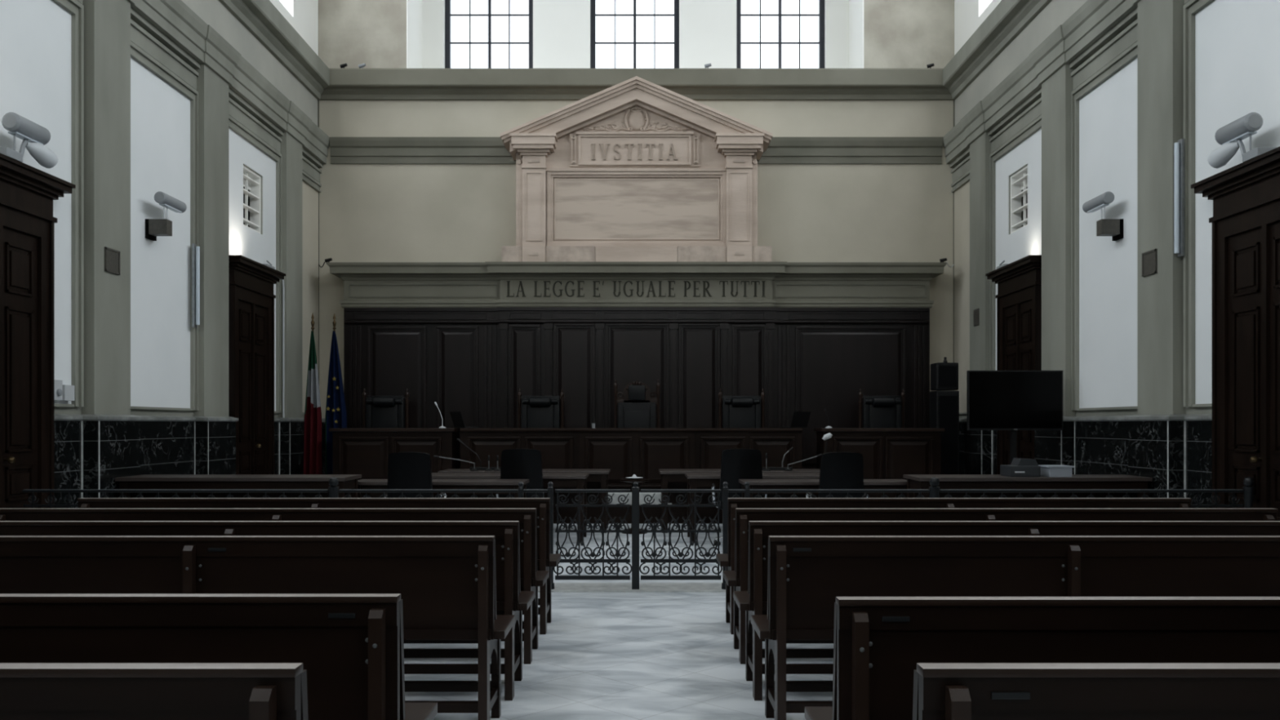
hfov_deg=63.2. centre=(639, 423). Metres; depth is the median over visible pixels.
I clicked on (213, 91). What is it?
trim
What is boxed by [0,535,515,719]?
bench
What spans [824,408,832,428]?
desk microphone
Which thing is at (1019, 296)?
door
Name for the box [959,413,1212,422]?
trim
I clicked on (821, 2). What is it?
window
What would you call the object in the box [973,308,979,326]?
air vent
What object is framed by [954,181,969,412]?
trim
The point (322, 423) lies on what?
trim
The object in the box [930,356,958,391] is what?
loudspeaker
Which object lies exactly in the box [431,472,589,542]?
table
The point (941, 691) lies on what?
bench
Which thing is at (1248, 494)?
newel post
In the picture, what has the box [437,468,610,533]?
table
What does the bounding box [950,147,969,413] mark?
trim
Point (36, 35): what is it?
wall panel
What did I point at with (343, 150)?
trim
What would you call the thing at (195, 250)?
lamp
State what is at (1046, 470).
box
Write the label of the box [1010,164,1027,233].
window
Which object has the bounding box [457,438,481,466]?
desk microphone
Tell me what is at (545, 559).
bench
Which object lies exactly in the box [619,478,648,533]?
pedestal table
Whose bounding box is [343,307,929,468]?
wood panelling
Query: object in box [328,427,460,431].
countertop
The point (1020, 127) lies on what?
trim
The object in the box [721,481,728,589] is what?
gate post
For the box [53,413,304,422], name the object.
trim
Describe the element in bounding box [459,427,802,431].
countertop
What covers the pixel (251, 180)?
window
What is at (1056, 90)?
pilaster
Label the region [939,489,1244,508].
iron railing
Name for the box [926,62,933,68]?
spotlight
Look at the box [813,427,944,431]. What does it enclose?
countertop
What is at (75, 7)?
trim
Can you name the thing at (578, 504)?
gate leaf
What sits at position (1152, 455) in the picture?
wainscoting
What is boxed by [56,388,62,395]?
switch
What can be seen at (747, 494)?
gate post
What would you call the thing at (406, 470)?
office chair
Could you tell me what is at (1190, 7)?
trim
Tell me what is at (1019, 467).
printer
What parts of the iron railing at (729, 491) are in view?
rail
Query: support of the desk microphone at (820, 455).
on the table at (671, 478)
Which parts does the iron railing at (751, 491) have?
rail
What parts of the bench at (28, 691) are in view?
rail, post, backrest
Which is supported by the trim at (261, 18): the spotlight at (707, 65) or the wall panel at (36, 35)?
the spotlight at (707, 65)
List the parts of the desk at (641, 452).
panel, panel, panel, panel, panel, panel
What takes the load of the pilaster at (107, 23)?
attached to the wall at (302, 15)
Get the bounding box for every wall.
[53,0,318,417]
[318,0,954,418]
[954,0,1212,417]
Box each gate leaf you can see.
[553,489,631,579]
[639,489,722,579]
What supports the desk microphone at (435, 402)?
on the desk at (365, 451)
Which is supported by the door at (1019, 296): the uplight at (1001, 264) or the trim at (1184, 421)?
the uplight at (1001, 264)
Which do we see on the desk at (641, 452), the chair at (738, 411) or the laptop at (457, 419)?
the laptop at (457, 419)
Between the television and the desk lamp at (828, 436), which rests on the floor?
the television
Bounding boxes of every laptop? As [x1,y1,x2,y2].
[449,411,478,428]
[780,411,810,428]
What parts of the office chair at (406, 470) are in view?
armrest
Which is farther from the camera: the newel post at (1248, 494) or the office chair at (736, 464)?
the office chair at (736, 464)
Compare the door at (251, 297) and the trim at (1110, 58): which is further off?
the door at (251, 297)
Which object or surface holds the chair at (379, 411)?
on the platform
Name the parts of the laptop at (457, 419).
screen lid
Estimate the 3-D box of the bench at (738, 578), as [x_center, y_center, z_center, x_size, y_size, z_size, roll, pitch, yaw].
[2.058,0.915,6.079,3.112,0.870,0.476,0,0,0]
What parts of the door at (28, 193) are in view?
knob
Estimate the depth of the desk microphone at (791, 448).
13.29 m
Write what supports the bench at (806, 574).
on the floor
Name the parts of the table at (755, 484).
leg, leg, leg, leg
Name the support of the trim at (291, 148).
attached to the wall at (302, 15)
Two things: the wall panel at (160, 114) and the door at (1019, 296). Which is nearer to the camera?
the wall panel at (160, 114)
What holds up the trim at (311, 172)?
attached to the wall at (302, 15)
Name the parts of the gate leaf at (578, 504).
rail, rail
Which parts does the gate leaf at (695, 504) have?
rail, rail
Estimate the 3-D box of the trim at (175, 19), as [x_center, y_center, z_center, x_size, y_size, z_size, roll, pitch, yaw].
[-5.088,-4.407,6.899,0.235,0.415,19.799,0,0,0]
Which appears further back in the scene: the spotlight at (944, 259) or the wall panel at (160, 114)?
the spotlight at (944, 259)
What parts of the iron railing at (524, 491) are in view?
rail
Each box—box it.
[53,379,74,400]
[1038,465,1074,476]
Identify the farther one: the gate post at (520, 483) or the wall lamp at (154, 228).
the wall lamp at (154, 228)
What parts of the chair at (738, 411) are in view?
post, backrest, post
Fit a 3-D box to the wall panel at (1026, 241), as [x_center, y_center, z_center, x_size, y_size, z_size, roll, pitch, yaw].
[5.074,-1.960,13.860,0.012,3.560,1.920,0,0,0]
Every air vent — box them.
[104,246,120,275]
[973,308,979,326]
[1142,248,1157,276]
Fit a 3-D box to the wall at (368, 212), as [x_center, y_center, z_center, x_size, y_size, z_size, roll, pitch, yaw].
[-0.060,-4.050,17.750,11.280,10.800,1.900,0,0,0]
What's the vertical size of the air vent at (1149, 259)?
0.230 m
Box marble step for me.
[608,492,671,505]
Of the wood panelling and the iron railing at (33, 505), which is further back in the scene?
the wood panelling
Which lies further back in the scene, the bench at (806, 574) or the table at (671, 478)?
the table at (671, 478)
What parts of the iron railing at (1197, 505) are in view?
rail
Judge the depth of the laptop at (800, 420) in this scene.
14.83 m
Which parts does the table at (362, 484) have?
leg, leg, leg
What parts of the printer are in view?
scanner lid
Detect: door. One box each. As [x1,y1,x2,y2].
[0,153,75,508]
[228,254,285,474]
[985,254,1041,474]
[1191,146,1279,520]
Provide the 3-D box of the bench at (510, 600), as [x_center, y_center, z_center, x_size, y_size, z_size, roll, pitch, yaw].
[-2.002,0.915,5.307,2.884,0.870,0.476,0,0,0]
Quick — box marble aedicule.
[500,75,773,262]
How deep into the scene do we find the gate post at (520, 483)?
8.42 m
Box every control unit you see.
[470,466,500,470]
[762,466,792,470]
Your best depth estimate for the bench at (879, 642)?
2.86 m
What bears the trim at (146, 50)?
attached to the wall at (302, 15)
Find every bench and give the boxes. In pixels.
[0,508,549,664]
[0,520,534,700]
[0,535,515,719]
[0,593,437,719]
[0,662,308,719]
[77,497,560,634]
[715,497,1191,634]
[722,508,1277,664]
[733,520,1279,700]
[751,535,1279,719]
[804,596,1279,719]
[912,662,1279,719]
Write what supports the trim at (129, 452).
attached to the wall at (302, 15)
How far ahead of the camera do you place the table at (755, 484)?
10.60 m
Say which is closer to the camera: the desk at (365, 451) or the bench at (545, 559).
the bench at (545, 559)
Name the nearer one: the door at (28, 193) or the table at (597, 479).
the door at (28, 193)
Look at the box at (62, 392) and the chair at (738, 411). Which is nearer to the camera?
the box at (62, 392)
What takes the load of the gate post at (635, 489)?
on the threshold slab
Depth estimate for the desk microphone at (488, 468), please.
12.99 m
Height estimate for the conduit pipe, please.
2.452 m
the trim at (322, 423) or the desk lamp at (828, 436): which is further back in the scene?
the trim at (322, 423)
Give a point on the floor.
(600, 655)
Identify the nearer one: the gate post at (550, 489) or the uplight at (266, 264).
the gate post at (550, 489)
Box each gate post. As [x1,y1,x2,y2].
[518,481,523,497]
[547,481,554,589]
[631,481,639,589]
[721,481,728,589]
[744,481,750,497]
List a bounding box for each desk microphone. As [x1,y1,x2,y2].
[433,455,478,471]
[434,401,445,428]
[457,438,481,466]
[484,455,493,471]
[493,455,500,471]
[762,453,770,471]
[782,447,793,466]
[783,453,821,471]
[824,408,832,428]
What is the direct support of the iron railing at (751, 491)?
attached to the gate post at (747, 494)
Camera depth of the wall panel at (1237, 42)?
9.05 m
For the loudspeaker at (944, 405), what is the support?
on the floor
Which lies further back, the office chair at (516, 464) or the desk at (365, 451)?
the desk at (365, 451)
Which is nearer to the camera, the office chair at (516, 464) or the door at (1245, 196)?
the door at (1245, 196)
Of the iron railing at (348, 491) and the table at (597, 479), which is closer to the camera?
the iron railing at (348, 491)
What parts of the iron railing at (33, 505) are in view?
rail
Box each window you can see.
[243,164,261,234]
[444,0,533,68]
[590,0,679,68]
[736,0,824,68]
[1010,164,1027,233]
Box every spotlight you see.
[324,257,332,264]
[339,63,347,68]
[358,62,365,68]
[704,62,711,68]
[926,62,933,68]
[939,257,946,262]
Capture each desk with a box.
[328,427,460,497]
[459,427,802,492]
[813,427,944,497]
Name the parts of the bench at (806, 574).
seat, backrest, leg, post, metal plate, rail, post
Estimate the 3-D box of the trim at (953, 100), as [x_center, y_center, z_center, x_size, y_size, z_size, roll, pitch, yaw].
[5.070,-2.690,16.790,0.020,5.080,0.020,0,0,0]
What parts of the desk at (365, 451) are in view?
panel, panel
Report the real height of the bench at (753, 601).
0.870 m
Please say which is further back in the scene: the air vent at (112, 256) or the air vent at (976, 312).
the air vent at (976, 312)
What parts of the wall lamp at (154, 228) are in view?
plate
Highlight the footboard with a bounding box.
[553,503,722,523]
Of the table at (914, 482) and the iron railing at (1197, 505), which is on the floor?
the table at (914, 482)
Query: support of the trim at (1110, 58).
attached to the wall at (969, 15)
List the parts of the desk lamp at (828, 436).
lamp shade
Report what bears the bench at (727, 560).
on the floor
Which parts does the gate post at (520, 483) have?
knob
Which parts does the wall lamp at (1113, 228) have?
plate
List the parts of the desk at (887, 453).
panel, panel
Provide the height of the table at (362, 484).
0.765 m
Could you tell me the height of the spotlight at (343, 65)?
0.096 m
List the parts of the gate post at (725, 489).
knob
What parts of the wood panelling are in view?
panel, frieze panel, panel, panel, frieze panel, panel, frieze panel, frieze panel, cornice, panel, panel, frieze panel, frieze panel, panel, panel, frieze panel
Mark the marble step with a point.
(657, 495)
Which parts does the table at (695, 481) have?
leg, leg, modesty panel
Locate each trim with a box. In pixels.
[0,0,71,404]
[52,0,84,407]
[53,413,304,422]
[53,420,304,508]
[53,434,303,472]
[80,420,290,497]
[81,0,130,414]
[127,0,329,164]
[130,6,199,410]
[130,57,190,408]
[194,63,228,416]
[218,0,1051,100]
[228,87,283,413]
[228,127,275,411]
[278,131,302,417]
[302,147,322,413]
[302,180,318,412]
[317,99,319,380]
[321,422,332,474]
[328,137,943,164]
[942,0,1140,164]
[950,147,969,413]
[953,99,955,391]
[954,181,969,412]
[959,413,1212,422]
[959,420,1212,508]
[959,433,1212,472]
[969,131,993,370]
[981,420,1186,497]
[988,87,1041,370]
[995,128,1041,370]
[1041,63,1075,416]
[1069,7,1137,410]
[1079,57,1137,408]
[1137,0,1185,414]
[1182,0,1213,407]
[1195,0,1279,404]
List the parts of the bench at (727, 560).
seat, leg, backrest, post, post, rail, post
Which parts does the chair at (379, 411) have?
post, backrest, post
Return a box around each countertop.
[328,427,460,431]
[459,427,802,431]
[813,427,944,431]
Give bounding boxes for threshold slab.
[537,582,725,592]
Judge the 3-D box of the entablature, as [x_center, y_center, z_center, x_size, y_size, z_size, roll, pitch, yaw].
[-0.050,-2.175,16.465,9.650,0.690,0.659,0,0,0]
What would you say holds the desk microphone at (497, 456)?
on the table at (597, 479)
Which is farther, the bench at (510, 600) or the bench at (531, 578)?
the bench at (531, 578)
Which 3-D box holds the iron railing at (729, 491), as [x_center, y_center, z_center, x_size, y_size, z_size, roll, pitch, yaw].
[0.783,0.897,8.440,0.133,0.730,0.044,0,0,0]
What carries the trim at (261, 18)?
attached to the wall at (302, 15)
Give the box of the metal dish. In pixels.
[626,474,642,479]
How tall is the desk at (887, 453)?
0.989 m
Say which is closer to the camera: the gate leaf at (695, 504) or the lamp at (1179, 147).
the gate leaf at (695, 504)
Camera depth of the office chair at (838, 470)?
9.84 m
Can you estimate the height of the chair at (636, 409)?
1.735 m
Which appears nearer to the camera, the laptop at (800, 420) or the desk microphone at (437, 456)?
the desk microphone at (437, 456)
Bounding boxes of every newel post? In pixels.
[328,476,338,497]
[928,476,939,497]
[1242,476,1254,508]
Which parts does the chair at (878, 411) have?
post, backrest, post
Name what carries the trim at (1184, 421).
attached to the wall at (969, 15)
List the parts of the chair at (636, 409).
post, crest rail, backrest, post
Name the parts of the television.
casing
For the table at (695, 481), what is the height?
0.765 m
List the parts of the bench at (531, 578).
post, rail, post, post, leg, backrest, seat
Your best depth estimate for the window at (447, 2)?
18.07 m
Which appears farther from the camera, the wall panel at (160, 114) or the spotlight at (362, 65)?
the spotlight at (362, 65)
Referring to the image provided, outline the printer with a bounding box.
[1000,457,1040,476]
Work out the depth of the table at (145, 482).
9.94 m
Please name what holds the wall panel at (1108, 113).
attached to the wall at (969, 15)
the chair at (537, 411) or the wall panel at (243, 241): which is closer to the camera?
the wall panel at (243, 241)
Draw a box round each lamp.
[0,112,57,168]
[145,191,186,240]
[191,243,199,327]
[822,432,831,453]
[1082,191,1123,240]
[1173,138,1184,257]
[1207,112,1277,168]
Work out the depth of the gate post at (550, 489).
8.42 m
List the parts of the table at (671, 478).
leg, leg, modesty panel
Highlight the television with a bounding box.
[966,370,1062,464]
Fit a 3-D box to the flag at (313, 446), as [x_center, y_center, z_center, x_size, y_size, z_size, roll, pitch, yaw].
[-4.688,-0.121,14.900,0.400,2.942,0.400,0,0,0]
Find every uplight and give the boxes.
[262,260,275,269]
[995,260,1008,269]
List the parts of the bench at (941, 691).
backrest, post, metal plate, rail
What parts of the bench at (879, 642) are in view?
seat, backrest, post, metal plate, rail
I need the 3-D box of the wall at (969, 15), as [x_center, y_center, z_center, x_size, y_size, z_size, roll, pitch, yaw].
[5.305,-4.050,6.900,0.450,10.800,19.800,0,0,0]
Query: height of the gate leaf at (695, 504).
0.730 m
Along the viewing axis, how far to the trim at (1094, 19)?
12.78 m
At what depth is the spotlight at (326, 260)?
16.37 m
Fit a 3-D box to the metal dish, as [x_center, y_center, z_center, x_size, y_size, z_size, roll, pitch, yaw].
[-0.070,0.655,12.900,0.220,0.060,0.220,0,0,0]
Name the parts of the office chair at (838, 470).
armrest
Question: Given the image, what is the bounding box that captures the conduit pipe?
[282,280,284,417]
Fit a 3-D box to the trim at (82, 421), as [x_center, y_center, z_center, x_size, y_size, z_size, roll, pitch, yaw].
[-5.090,0.660,9.295,0.145,1.380,11.250,0,0,0]
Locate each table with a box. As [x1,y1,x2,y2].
[115,474,361,497]
[357,479,528,497]
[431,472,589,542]
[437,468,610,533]
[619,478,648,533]
[658,468,820,533]
[684,472,819,542]
[738,479,906,497]
[902,474,1152,497]
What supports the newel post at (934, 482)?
on the floor
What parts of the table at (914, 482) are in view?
leg, leg, modesty panel, leg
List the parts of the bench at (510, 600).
post, rail, post, leg, backrest, seat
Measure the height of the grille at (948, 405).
1.267 m
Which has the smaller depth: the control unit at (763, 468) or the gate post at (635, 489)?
the gate post at (635, 489)
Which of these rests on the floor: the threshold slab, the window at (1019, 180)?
the threshold slab
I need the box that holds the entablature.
[327,262,946,308]
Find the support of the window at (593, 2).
in the wall at (368, 212)
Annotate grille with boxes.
[937,365,956,386]
[938,395,957,474]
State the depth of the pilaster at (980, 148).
15.17 m
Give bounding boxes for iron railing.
[22,489,328,508]
[338,489,518,497]
[523,489,547,497]
[728,489,745,497]
[750,489,929,497]
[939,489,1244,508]
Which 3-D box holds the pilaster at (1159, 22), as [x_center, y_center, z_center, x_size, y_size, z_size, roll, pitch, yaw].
[5.019,-2.150,10.025,0.119,4.120,0.690,0,0,0]
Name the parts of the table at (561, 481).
modesty panel, leg, leg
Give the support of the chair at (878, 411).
on the platform
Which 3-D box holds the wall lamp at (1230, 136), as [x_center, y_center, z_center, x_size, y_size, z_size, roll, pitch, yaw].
[4.897,-2.283,8.433,0.327,0.362,0.566,0,0,0]
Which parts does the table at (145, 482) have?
leg, modesty panel, leg, leg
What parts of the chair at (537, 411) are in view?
post, backrest, post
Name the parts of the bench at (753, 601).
seat, backrest, leg, post, rail, post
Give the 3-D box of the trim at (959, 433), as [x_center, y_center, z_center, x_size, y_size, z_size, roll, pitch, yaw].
[4.970,0.502,6.900,0.143,0.696,19.800,0,0,0]
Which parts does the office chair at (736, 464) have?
armrest, seat, backrest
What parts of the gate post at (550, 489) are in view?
knob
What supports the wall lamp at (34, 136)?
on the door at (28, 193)
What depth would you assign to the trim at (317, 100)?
16.78 m
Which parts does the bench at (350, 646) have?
rail, metal plate, post, backrest, seat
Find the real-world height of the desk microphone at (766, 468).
0.225 m
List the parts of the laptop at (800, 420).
screen lid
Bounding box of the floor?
[403,523,833,719]
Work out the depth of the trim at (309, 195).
16.30 m
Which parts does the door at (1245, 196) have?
knob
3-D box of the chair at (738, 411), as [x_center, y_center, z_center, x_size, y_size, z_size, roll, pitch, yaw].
[1.553,0.253,15.622,0.714,1.595,0.617,0,0,0]
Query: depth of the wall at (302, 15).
14.48 m
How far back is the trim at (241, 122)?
14.71 m
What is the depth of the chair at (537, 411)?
15.83 m
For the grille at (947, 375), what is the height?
0.310 m
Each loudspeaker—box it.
[929,391,959,474]
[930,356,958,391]
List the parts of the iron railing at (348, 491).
rail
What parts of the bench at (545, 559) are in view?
post, rail, post, post, leg, backrest, seat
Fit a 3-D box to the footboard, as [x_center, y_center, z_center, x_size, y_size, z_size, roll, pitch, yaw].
[-0.050,1.225,14.235,2.500,0.250,0.310,0,0,0]
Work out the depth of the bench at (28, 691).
2.05 m
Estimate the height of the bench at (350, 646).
0.870 m
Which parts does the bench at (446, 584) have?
post, metal plate, rail, post, backrest, leg, seat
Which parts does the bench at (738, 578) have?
seat, backrest, leg, post, post, rail, post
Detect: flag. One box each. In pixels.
[303,313,322,474]
[324,313,346,474]
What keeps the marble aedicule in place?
on the entablature
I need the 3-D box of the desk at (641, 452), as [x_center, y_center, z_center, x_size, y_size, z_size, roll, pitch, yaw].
[-0.123,0.554,14.915,4.827,0.989,0.790,0,0,0]
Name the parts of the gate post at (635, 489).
knob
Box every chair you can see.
[362,388,408,427]
[384,452,446,497]
[496,448,548,497]
[517,388,564,427]
[613,379,660,427]
[711,448,767,545]
[718,388,764,427]
[805,452,868,497]
[858,388,905,427]
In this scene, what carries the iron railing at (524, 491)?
attached to the gate post at (520, 483)
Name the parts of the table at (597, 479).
modesty panel, leg, leg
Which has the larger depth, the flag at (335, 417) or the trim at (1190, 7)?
the flag at (335, 417)
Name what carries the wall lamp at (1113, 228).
attached to the wall at (969, 15)
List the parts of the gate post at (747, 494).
knob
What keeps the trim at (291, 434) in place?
attached to the wall at (302, 15)
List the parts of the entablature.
panel moulding, cornice, panel moulding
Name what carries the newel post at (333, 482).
on the floor

